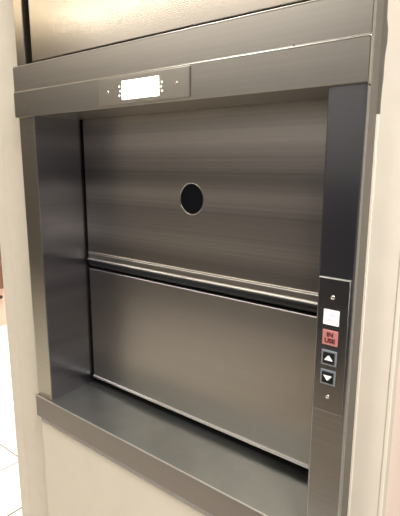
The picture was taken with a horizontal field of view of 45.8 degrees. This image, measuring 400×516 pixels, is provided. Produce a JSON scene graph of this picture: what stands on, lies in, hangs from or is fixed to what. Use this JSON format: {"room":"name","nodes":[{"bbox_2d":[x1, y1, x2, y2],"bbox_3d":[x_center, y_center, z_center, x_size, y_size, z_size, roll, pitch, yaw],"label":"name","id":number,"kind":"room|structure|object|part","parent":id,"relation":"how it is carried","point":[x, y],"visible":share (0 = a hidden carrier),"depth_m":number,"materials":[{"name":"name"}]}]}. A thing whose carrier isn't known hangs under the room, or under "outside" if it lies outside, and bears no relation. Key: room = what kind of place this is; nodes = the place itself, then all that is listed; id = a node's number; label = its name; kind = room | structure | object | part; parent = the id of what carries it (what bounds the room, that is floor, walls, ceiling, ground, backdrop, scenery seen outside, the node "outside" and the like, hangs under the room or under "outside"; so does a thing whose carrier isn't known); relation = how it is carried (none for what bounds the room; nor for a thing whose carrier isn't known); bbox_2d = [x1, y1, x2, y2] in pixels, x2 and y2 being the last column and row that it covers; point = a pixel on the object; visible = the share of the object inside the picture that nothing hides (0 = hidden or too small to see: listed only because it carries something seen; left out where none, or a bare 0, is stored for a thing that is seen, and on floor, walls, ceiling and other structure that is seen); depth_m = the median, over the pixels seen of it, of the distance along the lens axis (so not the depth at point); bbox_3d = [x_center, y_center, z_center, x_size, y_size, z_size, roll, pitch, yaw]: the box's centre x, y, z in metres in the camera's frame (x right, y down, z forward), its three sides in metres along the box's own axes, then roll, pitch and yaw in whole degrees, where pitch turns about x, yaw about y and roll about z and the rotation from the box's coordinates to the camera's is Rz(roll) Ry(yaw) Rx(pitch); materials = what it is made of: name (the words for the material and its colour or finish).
{"room":"commercial kitchen","nodes":[
{"label":"commercial kitchen","id":0,"kind":"room"},
{"bbox_2d":[0,325,21,515],"bbox_3d":[-1.424,1.095,2.095,9.200,0.050,6.800,9,14,38],"label":"floor","id":1,"kind":"structure","parent":0,"point":[10,495],"depth_m":2.51,"materials":[{"name":"white tile"}]},
{"bbox_2d":[0,250,6,325],"bbox_3d":[-2.069,0.243,4.699,1.037,0.590,0.890,9,14,38],"label":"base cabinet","id":2,"kind":"object","parent":1,"relation":"on","point":[2,300],"visible":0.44,"depth_m":4.30,"materials":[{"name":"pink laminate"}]},
{"bbox_3d":[-2.075,0.070,4.670,1.020,0.240,0.890,9,14,38],"label":"rail","id":3,"kind":"part","parent":2,"relation":"part of","materials":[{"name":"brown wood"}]},
{"bbox_2d":[0,0,399,515],"bbox_3d":[0.116,-0.162,1.137,0.936,2.800,0.762,9,14,38],"label":"wall pier","id":4,"kind":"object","parent":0,"point":[384,249],"visible":0.25,"depth_m":0.64,"materials":[{"name":"beige paint"}]},
{"bbox_2d":[0,138,29,515],"bbox_3d":[-0.472,-0.160,1.118,0.040,2.800,0.001,9,14,38],"label":"trim","id":5,"kind":"structure","parent":4,"relation":"attached to","point":[4,242],"depth_m":1.19,"materials":[{"name":"paint"}]},
{"bbox_2d":[42,421,205,515],"bbox_3d":[-0.080,0.847,0.978,0.706,0.884,0.035,9,14,38],"label":"wall panel","id":6,"kind":"object","parent":4,"relation":"attached to","point":[81,481],"depth_m":1.00,"materials":[{"name":"paint"}]},
{"bbox_2d":[12,0,384,515],"bbox_3d":[-0.050,-0.080,0.828,0.714,1.460,0.148,9,14,38],"label":"dumbwaiter","id":7,"kind":"object","parent":4,"relation":"attached to","point":[179,249],"visible":0.9,"depth_m":0.82,"materials":[{"name":"metal"}]},
{"bbox_2d":[98,65,189,105],"bbox_3d":[-0.091,-0.262,0.727,0.196,0.042,0.004,9,14,38],"label":"display panel","id":8,"kind":"object","parent":7,"relation":"attached to","point":[170,83],"visible":1,"depth_m":0.72,"materials":[{"name":"metal"}]},
{"bbox_3d":[-0.095,0.353,0.857,0.708,0.002,0.003,9,14,38],"label":"edge trim","id":9,"kind":"part","parent":7,"relation":"part of","materials":[{"name":"metal"}]},
{"bbox_3d":[-0.092,-0.333,0.722,0.714,0.002,0.004,9,14,38],"label":"edge trim","id":10,"kind":"part","parent":7,"relation":"part of","materials":[{"name":"metal"}]},
{"bbox_3d":[-0.071,-0.560,0.688,0.643,0.443,0.014,9,14,38],"label":"access panel","id":11,"kind":"part","parent":7,"relation":"part of","materials":[{"name":"metal"}]},
{"bbox_3d":[-0.058,0.368,0.908,0.708,0.050,0.119,9,14,38],"label":"sill","id":12,"kind":"part","parent":7,"relation":"part of","materials":[{"name":"metal"}]},
{"bbox_3d":[-0.093,-0.285,0.728,0.712,0.002,0.004,9,14,38],"label":"edge trim","id":13,"kind":"part","parent":7,"relation":"part of","materials":[{"name":"metal"}]},
{"bbox_3d":[-0.016,0.315,0.947,0.596,0.005,0.016,9,14,38],"label":"edge trim","id":14,"kind":"part","parent":7,"relation":"part of","materials":[{"name":"metal"}]},
{"bbox_3d":[-0.016,0.032,0.889,0.596,0.015,0.017,9,14,38],"label":"edge trim","id":15,"kind":"part","parent":7,"relation":"part of","materials":[{"name":"metal"}]},
{"bbox_3d":[-0.015,0.060,0.896,0.596,0.002,0.013,9,14,38],"label":"edge trim","id":16,"kind":"part","parent":7,"relation":"part of","materials":[{"name":"metal"}]},
{"bbox_3d":[-0.014,0.186,0.922,0.596,0.258,0.012,9,14,38],"label":"door panel","id":17,"kind":"part","parent":7,"relation":"part of","materials":[{"name":"metal"}]},
{"bbox_3d":[-0.014,-0.136,0.858,0.596,0.322,0.012,9,14,38],"label":"door panel","id":18,"kind":"part","parent":7,"relation":"part of","materials":[{"name":"metal"}]},
{"bbox_2d":[313,276,350,416],"bbox_3d":[0.166,0.113,0.602,0.041,0.180,0.005,9,14,38],"label":"panel","id":19,"kind":"object","parent":7,"relation":"attached to","point":[334,293],"visible":1,"depth_m":0.60,"materials":[{"name":"metal"}]},
{"bbox_2d":[376,0,387,113],"bbox_3d":[0.212,-0.429,0.508,0.007,0.528,0.001,9,14,38],"label":"trim","id":20,"kind":"structure","parent":7,"relation":"attached to","point":[385,19],"depth_m":0.55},
{"bbox_2d":[347,114,378,515],"bbox_3d":[0.210,0.257,0.647,0.004,0.872,0.001,9,14,38],"label":"trim","id":21,"kind":"structure","parent":4,"relation":"attached to","point":[377,115],"depth_m":0.61,"materials":[{"name":"paint"}]},
{"bbox_2d":[378,264,399,515],"bbox_3d":[0.246,-0.046,0.563,0.006,2.800,0.012,9,14,38],"label":"trim","id":22,"kind":"structure","parent":4,"relation":"attached to","point":[396,335],"depth_m":0.61,"materials":[{"name":"paint"}]}
]}

